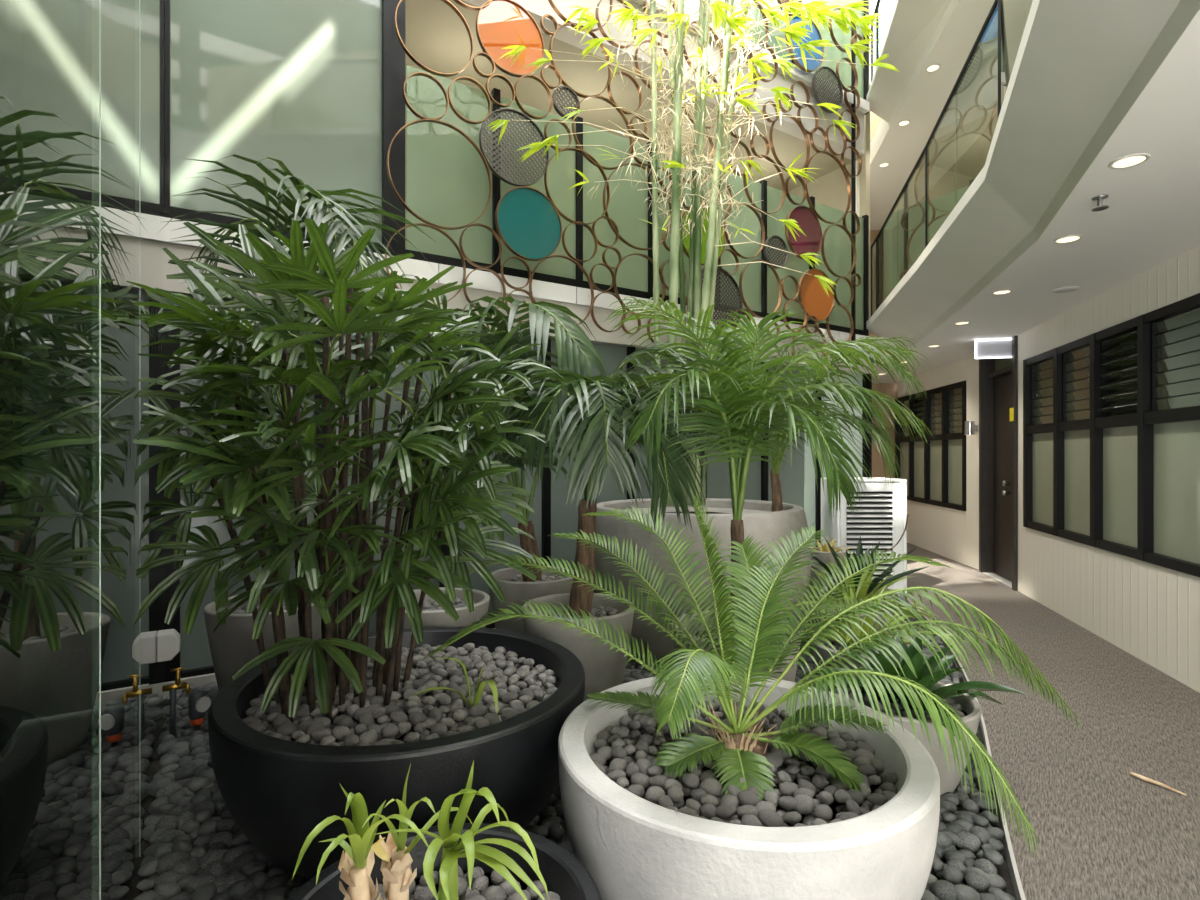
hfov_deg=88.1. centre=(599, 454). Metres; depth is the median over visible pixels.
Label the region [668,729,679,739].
pebble
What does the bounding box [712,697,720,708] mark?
pebble
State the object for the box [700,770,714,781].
pebble
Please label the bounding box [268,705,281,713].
pebble
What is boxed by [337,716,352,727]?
pebble
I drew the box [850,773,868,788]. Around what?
pebble
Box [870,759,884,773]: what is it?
pebble
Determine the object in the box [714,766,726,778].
pebble
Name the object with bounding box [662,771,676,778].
pebble
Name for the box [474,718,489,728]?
pebble
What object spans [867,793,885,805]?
pebble
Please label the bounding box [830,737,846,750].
pebble
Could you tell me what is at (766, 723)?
pebble
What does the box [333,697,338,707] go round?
pebble
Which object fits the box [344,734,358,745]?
pebble
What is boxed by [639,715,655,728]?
pebble
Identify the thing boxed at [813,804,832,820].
pebble
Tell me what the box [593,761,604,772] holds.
pebble
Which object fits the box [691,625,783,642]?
pebbles
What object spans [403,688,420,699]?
pebble
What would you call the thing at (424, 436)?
palm
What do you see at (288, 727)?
pebble
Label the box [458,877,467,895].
pebble
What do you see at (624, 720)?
pebble
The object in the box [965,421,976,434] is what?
wall lamp
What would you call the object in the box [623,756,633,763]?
pebble
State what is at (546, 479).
trim
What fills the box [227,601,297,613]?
pebbles
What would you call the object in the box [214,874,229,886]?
pebble
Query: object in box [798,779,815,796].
pebble
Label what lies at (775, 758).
pebble
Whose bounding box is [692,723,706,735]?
pebble
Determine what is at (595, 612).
pebbles
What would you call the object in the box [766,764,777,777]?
pebble
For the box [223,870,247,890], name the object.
pebble
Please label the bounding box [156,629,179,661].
junction cover
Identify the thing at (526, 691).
pebble
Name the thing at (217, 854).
pebble
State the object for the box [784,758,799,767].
pebble
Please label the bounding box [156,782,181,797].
pebble
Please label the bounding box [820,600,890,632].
concrete pot
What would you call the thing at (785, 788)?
pebble
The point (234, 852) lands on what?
pebble
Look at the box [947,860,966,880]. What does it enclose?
pebble
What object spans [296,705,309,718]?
pebble
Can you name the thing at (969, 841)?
pebble
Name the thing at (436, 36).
ceiling
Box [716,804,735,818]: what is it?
pebble
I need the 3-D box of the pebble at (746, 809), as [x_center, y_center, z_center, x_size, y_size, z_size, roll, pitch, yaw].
[0.365,0.882,1.530,0.056,0.034,0.042,0,0,14]
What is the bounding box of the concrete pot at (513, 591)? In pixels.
[489,566,573,632]
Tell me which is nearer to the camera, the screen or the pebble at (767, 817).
the pebble at (767, 817)
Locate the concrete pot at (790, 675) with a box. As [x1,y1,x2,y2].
[671,610,801,681]
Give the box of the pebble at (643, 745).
[635,740,649,753]
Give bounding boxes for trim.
[164,217,875,347]
[165,292,179,681]
[180,314,871,677]
[631,0,868,113]
[866,0,958,126]
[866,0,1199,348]
[899,593,1025,899]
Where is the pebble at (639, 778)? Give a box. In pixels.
[631,772,649,788]
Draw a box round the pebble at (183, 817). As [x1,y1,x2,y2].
[177,811,193,829]
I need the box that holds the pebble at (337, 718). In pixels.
[333,715,345,725]
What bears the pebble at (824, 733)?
on the plant pot at (633, 847)
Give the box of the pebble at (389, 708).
[384,705,399,715]
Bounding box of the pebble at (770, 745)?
[766,742,779,751]
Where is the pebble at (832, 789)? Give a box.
[824,785,839,798]
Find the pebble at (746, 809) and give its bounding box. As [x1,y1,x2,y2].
[736,805,758,818]
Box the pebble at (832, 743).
[825,740,837,749]
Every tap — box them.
[162,667,190,737]
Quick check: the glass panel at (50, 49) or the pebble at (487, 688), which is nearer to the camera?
the glass panel at (50, 49)
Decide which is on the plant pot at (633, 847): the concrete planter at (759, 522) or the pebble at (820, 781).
the pebble at (820, 781)
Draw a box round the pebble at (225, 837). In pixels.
[209,831,232,849]
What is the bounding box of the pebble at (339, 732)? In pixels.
[332,726,351,739]
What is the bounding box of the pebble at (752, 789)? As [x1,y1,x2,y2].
[747,786,757,795]
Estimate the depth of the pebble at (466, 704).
2.11 m
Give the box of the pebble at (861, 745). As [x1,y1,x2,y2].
[856,742,874,754]
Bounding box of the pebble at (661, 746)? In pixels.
[659,742,671,750]
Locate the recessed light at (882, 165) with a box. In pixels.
[879,163,888,167]
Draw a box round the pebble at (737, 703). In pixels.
[733,701,745,710]
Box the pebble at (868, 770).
[858,764,875,776]
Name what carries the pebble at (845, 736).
on the plant pot at (633, 847)
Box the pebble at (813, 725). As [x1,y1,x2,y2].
[805,723,819,729]
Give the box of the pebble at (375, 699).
[369,696,383,704]
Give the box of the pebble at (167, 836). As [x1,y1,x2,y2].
[154,830,184,842]
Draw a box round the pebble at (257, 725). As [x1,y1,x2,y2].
[248,721,262,730]
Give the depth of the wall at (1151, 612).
4.85 m
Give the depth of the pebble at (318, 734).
1.88 m
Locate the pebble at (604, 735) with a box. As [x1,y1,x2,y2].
[597,731,610,743]
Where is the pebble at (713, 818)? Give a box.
[710,817,723,821]
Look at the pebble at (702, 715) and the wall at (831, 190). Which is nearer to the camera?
the pebble at (702, 715)
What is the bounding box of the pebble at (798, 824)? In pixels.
[793,823,806,826]
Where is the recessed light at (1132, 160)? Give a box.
[1108,153,1149,168]
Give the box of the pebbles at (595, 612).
[537,603,618,617]
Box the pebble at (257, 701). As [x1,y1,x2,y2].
[250,698,262,706]
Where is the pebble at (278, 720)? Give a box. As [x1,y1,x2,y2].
[273,714,289,728]
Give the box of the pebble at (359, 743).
[355,742,367,745]
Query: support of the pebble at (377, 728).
on the plant pot at (277, 791)
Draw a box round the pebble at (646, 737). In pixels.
[638,734,652,744]
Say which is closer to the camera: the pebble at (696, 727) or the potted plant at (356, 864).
the potted plant at (356, 864)
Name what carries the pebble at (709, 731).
on the plant pot at (633, 847)
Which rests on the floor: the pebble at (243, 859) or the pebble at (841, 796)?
the pebble at (243, 859)
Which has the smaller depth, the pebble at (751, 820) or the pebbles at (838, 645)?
the pebble at (751, 820)
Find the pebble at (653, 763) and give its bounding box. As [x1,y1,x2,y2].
[652,759,663,769]
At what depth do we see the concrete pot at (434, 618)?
3.05 m
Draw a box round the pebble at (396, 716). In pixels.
[390,711,407,723]
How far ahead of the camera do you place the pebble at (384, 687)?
2.19 m
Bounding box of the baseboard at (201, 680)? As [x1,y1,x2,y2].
[165,628,495,696]
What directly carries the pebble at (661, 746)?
on the plant pot at (633, 847)
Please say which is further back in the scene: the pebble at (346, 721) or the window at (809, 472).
the window at (809, 472)
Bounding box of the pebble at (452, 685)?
[445,682,457,695]
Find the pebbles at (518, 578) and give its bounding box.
[500,574,563,581]
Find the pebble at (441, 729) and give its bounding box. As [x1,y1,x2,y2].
[430,723,447,737]
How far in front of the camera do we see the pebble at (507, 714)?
2.02 m
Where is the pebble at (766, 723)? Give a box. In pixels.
[760,717,769,727]
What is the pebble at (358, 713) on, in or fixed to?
on the plant pot at (277, 791)
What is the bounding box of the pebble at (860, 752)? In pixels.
[855,749,874,760]
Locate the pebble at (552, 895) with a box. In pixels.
[538,891,559,899]
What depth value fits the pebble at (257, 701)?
2.13 m
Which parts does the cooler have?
louvre panel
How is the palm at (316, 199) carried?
on the concrete pot at (232, 645)
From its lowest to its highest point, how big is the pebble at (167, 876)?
0.060 m
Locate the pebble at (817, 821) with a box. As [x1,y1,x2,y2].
[811,818,827,825]
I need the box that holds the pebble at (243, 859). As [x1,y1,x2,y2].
[229,851,256,872]
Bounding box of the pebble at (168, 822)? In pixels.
[154,815,178,830]
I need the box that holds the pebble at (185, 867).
[168,860,196,876]
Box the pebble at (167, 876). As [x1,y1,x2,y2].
[154,871,183,889]
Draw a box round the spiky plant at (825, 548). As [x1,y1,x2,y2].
[811,538,852,551]
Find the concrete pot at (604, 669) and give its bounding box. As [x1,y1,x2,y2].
[523,593,633,700]
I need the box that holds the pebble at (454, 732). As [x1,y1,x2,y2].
[446,731,458,735]
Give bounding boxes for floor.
[133,542,1199,899]
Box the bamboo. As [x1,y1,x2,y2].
[487,0,898,504]
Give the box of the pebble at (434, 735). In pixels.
[424,733,438,739]
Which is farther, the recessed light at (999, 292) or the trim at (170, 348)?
the recessed light at (999, 292)
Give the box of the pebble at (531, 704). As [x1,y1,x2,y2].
[526,701,538,709]
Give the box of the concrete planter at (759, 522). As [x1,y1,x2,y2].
[593,498,810,671]
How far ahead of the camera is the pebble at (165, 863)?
1.97 m
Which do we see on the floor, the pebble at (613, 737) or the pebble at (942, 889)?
the pebble at (942, 889)
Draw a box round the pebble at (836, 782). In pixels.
[831,777,848,790]
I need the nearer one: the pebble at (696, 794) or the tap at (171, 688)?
the pebble at (696, 794)
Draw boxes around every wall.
[164,242,873,373]
[180,297,803,670]
[405,103,405,248]
[463,0,863,159]
[789,0,869,335]
[856,159,859,216]
[870,84,897,477]
[898,110,1199,692]
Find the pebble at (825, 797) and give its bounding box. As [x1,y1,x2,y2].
[819,791,833,803]
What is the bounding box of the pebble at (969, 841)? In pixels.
[956,831,980,852]
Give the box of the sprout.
[411,658,497,712]
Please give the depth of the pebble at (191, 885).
1.87 m
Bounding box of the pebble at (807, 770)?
[800,765,814,775]
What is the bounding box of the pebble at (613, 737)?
[607,734,621,744]
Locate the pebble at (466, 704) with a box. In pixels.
[464,696,481,708]
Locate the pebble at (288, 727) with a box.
[277,721,296,736]
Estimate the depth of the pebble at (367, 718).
1.99 m
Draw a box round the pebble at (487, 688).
[484,683,492,694]
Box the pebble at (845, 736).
[839,733,854,741]
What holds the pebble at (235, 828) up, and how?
on the floor
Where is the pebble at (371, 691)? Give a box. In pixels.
[366,686,375,696]
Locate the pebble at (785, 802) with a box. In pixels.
[778,796,796,809]
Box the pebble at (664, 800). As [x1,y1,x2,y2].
[658,795,672,806]
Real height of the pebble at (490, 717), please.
0.043 m
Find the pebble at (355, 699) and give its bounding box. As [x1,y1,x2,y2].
[353,695,370,703]
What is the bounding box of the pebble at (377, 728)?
[369,725,383,738]
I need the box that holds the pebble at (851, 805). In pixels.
[846,799,861,815]
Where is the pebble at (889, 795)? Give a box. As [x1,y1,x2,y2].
[882,791,895,802]
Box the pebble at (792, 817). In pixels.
[784,811,801,823]
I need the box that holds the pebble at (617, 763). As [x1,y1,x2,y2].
[609,758,626,771]
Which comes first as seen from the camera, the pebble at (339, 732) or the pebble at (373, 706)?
the pebble at (339, 732)
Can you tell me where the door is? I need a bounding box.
[979,336,1017,590]
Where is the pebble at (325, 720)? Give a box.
[312,716,330,728]
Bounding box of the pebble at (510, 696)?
[501,691,517,703]
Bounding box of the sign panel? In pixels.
[974,338,1011,358]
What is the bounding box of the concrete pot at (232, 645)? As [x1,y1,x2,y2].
[203,595,321,690]
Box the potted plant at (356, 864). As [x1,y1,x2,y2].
[292,761,548,899]
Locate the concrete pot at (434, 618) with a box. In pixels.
[383,587,489,628]
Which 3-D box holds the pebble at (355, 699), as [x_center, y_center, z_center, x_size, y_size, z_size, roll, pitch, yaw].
[-0.820,0.853,2.148,0.057,0.040,0.057,0,0,31]
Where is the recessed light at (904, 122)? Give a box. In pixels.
[898,120,909,125]
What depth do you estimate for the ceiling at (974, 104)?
6.64 m
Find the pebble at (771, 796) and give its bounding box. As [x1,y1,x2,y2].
[764,791,778,806]
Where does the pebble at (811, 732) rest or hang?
on the plant pot at (633, 847)
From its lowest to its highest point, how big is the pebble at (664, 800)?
0.032 m
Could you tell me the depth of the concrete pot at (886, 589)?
4.16 m
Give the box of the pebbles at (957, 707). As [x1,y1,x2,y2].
[849,690,963,719]
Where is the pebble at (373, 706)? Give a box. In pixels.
[368,704,380,710]
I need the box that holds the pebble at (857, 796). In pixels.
[847,789,863,804]
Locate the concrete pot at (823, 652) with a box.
[813,629,909,693]
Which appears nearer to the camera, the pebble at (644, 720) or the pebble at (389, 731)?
the pebble at (389, 731)
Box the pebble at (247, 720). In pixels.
[242,716,260,724]
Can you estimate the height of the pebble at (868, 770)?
0.032 m
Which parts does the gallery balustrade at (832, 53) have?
glass panel, glass panel, glass panel, post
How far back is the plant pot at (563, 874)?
1.51 m
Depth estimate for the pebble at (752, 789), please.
1.62 m
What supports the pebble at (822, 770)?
on the plant pot at (633, 847)
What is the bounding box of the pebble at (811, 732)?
[808,730,821,739]
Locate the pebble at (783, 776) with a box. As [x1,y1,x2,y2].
[777,770,791,782]
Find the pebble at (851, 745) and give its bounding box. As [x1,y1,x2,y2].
[845,741,856,750]
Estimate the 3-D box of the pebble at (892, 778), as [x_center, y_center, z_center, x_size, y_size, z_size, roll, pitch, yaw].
[0.802,0.897,1.715,0.038,0.029,0.040,0,0,36]
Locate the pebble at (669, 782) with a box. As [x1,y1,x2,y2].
[663,778,681,791]
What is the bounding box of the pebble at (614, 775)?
[608,770,625,781]
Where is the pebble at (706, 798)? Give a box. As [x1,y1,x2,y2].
[700,794,718,806]
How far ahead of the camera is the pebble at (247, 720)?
2.01 m
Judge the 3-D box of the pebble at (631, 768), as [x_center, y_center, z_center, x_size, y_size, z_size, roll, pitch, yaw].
[0.091,0.889,1.751,0.039,0.038,0.052,0,0,1]
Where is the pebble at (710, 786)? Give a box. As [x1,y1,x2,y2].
[699,778,721,796]
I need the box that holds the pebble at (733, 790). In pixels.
[727,785,740,796]
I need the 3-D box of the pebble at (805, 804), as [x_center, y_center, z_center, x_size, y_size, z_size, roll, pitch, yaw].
[0.515,0.883,1.566,0.053,0.045,0.059,0,0,3]
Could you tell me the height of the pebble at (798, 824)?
0.029 m
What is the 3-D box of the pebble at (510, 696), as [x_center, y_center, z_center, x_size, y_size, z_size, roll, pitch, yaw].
[-0.319,0.856,2.186,0.060,0.041,0.046,0,0,13]
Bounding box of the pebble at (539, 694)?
[535,689,546,701]
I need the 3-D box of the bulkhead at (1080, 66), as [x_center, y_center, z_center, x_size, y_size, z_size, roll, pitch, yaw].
[1.841,-1.321,2.687,0.743,0.307,9.159,0,0,20]
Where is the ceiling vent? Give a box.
[1053,286,1078,292]
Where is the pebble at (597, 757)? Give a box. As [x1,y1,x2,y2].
[590,753,605,764]
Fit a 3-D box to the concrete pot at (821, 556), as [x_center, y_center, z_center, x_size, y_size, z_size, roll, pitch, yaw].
[1.800,1.050,4.920,0.300,0.600,0.300,0,0,39]
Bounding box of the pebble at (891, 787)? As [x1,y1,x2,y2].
[881,783,897,794]
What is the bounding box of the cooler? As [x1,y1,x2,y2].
[821,478,906,596]
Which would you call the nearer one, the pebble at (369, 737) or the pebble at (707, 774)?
the pebble at (707, 774)
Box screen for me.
[385,0,864,375]
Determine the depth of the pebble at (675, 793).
1.59 m
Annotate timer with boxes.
[188,690,210,729]
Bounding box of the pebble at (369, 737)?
[359,730,376,745]
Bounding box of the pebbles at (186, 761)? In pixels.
[134,629,1015,899]
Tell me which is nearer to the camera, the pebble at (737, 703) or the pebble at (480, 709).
the pebble at (480, 709)
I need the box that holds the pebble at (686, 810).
[677,806,698,816]
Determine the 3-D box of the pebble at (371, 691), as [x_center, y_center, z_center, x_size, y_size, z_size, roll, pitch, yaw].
[-0.816,0.846,2.206,0.048,0.043,0.059,0,0,-9]
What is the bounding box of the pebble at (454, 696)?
[450,687,465,701]
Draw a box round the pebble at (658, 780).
[648,775,667,787]
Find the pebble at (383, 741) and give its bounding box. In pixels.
[373,739,390,744]
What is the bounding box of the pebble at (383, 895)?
[374,892,386,899]
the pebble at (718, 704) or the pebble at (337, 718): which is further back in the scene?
the pebble at (718, 704)
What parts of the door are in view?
transom panel, knob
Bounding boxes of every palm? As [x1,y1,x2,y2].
[126,217,562,723]
[157,154,442,611]
[376,274,608,581]
[482,341,710,616]
[602,297,934,635]
[675,322,927,518]
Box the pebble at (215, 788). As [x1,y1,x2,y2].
[210,782,218,795]
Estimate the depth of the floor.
2.77 m
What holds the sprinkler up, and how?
attached to the ceiling at (1151, 219)
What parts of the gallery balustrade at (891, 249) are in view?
glass panel, glass panel, glass panel, handrail, glass panel, glass panel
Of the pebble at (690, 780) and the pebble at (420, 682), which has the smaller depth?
the pebble at (690, 780)
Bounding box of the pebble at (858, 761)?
[852,757,869,770]
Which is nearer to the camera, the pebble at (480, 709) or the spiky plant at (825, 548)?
the pebble at (480, 709)
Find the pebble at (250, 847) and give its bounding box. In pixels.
[241,842,256,852]
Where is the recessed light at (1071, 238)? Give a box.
[1053,235,1082,243]
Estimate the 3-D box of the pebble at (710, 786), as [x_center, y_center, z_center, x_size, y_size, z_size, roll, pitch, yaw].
[0.294,0.881,1.644,0.060,0.041,0.045,0,0,26]
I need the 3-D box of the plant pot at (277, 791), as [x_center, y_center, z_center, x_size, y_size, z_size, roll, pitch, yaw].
[-0.687,1.075,2.270,1.263,0.550,1.263,0,0,36]
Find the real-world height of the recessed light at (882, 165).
0.004 m
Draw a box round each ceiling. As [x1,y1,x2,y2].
[405,0,860,190]
[870,0,997,229]
[872,9,1199,382]
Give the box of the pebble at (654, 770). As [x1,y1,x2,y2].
[647,765,662,775]
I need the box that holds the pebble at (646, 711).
[641,707,652,715]
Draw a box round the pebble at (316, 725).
[306,721,323,737]
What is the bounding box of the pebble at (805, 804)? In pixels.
[794,794,814,813]
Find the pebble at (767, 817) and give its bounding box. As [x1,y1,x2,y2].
[758,809,783,826]
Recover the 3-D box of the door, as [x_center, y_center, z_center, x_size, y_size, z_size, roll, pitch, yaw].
[4.332,0.102,6.546,0.280,2.545,1.146,0,0,15]
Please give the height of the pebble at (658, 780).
0.034 m
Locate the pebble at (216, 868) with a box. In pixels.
[204,861,225,875]
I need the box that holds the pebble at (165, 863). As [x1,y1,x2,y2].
[156,851,190,874]
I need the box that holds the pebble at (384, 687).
[382,686,385,699]
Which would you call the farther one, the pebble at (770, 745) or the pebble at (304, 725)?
the pebble at (304, 725)
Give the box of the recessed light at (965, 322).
[954,321,969,324]
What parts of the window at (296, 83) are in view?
glass panel, post, glass panel, post, glass panel, rail, gallery balustrade, post, glass panel, post, glass panel, post, glass panel, post, glass panel, post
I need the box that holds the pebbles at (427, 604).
[405,598,474,610]
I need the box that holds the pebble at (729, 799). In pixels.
[719,794,739,807]
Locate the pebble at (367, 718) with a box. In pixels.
[359,713,373,725]
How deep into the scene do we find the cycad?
1.82 m
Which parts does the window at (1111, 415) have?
pane, pane, pane, pane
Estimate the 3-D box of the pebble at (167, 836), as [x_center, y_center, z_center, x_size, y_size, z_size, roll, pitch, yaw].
[-1.471,1.315,2.122,0.074,0.055,0.078,0,0,31]
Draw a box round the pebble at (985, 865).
[974,858,996,873]
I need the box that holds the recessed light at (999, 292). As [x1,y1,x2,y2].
[992,290,1012,294]
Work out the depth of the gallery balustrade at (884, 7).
6.51 m
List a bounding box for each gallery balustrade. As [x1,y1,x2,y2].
[675,0,868,114]
[870,0,1032,315]
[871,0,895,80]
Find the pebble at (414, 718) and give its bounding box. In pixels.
[408,712,426,726]
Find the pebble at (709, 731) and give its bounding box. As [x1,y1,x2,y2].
[702,729,714,737]
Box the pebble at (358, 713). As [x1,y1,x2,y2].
[353,707,372,721]
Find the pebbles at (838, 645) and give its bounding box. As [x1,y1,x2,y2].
[822,639,865,654]
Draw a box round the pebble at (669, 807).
[665,806,677,810]
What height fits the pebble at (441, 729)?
0.040 m
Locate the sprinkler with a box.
[1091,194,1108,211]
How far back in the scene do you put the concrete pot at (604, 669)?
2.89 m
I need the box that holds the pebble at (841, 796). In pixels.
[834,789,850,802]
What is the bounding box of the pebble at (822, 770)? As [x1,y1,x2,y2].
[815,763,831,779]
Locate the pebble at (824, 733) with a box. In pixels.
[812,727,828,739]
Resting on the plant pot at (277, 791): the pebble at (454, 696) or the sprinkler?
the pebble at (454, 696)
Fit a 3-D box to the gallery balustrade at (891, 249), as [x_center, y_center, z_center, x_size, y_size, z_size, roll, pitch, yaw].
[2.011,-1.909,3.553,0.346,0.868,7.079,0,0,19]
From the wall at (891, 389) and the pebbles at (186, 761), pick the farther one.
the wall at (891, 389)
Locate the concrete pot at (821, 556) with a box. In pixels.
[809,547,846,622]
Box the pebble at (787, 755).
[770,746,790,759]
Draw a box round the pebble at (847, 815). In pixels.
[839,812,859,820]
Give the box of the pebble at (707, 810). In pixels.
[699,803,716,817]
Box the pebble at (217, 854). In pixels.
[198,848,227,868]
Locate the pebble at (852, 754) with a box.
[841,749,856,761]
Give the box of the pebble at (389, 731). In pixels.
[381,725,398,737]
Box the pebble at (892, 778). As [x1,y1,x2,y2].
[882,773,897,783]
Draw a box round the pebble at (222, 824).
[216,819,235,832]
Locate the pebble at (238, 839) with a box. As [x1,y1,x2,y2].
[231,830,247,846]
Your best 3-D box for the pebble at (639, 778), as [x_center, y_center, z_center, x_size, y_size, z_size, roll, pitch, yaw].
[0.111,0.887,1.686,0.049,0.044,0.058,0,0,37]
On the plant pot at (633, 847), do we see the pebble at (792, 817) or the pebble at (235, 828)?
the pebble at (792, 817)
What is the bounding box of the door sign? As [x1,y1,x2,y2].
[1010,408,1013,420]
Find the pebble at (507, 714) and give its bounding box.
[501,710,516,720]
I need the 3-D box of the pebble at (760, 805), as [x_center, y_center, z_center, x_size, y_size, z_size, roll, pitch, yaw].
[0.412,0.891,1.552,0.064,0.040,0.048,0,0,-37]
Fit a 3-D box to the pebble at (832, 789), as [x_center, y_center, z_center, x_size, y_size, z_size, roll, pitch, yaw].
[0.614,0.891,1.639,0.044,0.032,0.040,0,0,-5]
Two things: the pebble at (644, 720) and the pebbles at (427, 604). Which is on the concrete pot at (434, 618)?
the pebbles at (427, 604)
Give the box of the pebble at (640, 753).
[635,750,646,760]
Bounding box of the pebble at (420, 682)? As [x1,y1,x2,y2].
[414,678,428,689]
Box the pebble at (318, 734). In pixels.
[312,728,331,740]
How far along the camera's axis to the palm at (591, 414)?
2.81 m
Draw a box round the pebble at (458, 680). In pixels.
[449,675,462,686]
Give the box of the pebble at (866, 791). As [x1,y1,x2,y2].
[856,783,870,798]
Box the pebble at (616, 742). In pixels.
[611,739,624,748]
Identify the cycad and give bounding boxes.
[424,494,1082,856]
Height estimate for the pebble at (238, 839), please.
0.060 m
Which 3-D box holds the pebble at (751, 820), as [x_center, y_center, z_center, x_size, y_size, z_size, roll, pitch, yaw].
[0.362,0.882,1.483,0.040,0.031,0.053,0,0,-31]
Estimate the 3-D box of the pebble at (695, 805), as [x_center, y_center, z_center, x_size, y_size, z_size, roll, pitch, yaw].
[0.235,0.886,1.566,0.042,0.032,0.032,0,0,38]
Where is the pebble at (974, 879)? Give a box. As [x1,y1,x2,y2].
[965,870,990,892]
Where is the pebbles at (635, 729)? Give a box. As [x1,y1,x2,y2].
[603,700,887,826]
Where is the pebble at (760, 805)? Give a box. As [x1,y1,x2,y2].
[755,801,775,817]
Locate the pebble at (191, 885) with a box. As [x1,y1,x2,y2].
[184,873,215,893]
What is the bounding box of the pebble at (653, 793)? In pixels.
[646,786,664,803]
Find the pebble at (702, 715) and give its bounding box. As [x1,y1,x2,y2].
[696,708,707,718]
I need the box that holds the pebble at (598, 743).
[594,739,606,748]
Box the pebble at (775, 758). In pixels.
[766,751,783,768]
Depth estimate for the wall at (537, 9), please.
5.43 m
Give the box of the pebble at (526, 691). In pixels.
[520,688,534,699]
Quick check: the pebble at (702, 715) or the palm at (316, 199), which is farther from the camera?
the palm at (316, 199)
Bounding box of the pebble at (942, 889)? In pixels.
[929,880,956,899]
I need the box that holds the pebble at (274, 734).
[267,732,282,737]
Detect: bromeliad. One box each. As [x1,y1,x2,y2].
[781,557,948,632]
[785,584,966,654]
[799,631,1024,739]
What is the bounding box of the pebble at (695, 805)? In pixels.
[686,798,700,813]
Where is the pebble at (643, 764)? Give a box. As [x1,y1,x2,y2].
[636,758,651,775]
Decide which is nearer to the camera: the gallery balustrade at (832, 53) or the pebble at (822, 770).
the pebble at (822, 770)
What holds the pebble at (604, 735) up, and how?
on the plant pot at (633, 847)
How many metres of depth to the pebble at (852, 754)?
1.82 m
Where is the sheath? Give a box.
[1129,771,1185,795]
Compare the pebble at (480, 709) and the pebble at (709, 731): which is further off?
the pebble at (480, 709)
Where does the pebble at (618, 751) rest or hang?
on the plant pot at (633, 847)
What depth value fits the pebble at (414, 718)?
1.99 m
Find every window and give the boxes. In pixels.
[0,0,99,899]
[100,0,139,899]
[140,0,164,852]
[165,0,868,335]
[804,367,861,546]
[895,381,965,510]
[1023,293,1199,576]
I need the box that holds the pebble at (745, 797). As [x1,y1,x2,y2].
[737,790,759,805]
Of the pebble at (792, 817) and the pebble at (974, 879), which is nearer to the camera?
the pebble at (792, 817)
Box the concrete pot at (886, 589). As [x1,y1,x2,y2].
[822,583,895,615]
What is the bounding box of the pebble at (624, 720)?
[619,716,632,728]
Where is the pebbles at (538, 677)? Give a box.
[245,643,556,745]
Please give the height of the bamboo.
4.542 m
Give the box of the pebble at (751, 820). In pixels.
[741,815,761,825]
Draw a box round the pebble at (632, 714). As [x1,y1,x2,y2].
[628,708,643,718]
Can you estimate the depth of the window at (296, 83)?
4.08 m
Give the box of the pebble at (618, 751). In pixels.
[611,745,626,758]
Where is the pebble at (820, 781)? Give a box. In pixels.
[812,774,829,789]
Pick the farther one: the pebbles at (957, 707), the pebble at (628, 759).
the pebbles at (957, 707)
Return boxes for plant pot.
[208,627,584,878]
[288,823,602,899]
[558,673,939,899]
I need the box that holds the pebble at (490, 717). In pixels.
[483,713,498,724]
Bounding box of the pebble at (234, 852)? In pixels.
[223,846,242,865]
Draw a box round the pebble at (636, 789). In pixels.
[627,784,644,796]
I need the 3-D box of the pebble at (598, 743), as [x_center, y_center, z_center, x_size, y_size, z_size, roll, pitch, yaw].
[0.002,0.888,1.903,0.040,0.032,0.050,0,0,13]
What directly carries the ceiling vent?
in the ceiling at (1151, 219)
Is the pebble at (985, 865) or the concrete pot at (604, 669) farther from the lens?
the concrete pot at (604, 669)
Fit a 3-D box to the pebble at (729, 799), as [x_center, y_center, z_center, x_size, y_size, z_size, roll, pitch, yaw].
[0.330,0.890,1.581,0.054,0.039,0.047,0,0,-36]
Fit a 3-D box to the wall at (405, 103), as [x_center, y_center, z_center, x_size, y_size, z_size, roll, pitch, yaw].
[-0.174,-2.250,6.833,5.430,2.400,0.100,0,0,-33]
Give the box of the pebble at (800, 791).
[793,788,813,797]
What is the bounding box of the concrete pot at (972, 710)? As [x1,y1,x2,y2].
[835,674,981,794]
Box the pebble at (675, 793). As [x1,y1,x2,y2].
[667,786,683,802]
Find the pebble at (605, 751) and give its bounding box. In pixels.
[597,746,611,759]
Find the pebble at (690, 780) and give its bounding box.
[682,772,699,788]
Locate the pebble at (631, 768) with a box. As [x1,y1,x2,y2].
[625,762,638,777]
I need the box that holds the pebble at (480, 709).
[469,703,487,716]
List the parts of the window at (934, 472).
pane, pane, pane, pane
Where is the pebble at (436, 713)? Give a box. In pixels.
[429,708,442,721]
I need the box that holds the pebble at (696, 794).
[690,789,705,800]
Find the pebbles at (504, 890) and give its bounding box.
[375,865,545,899]
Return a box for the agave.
[811,514,929,593]
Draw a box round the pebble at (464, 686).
[459,684,471,697]
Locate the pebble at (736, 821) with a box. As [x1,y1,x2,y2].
[729,819,742,824]
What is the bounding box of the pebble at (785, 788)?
[779,782,797,795]
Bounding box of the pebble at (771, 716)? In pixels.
[765,713,779,724]
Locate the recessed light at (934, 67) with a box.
[925,64,940,71]
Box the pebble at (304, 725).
[297,719,314,733]
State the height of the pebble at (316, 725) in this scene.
0.039 m
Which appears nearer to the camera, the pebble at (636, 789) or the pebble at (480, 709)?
the pebble at (636, 789)
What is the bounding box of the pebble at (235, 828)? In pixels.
[232,823,240,833]
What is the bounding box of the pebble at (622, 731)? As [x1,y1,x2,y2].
[610,726,628,738]
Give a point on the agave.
(859, 550)

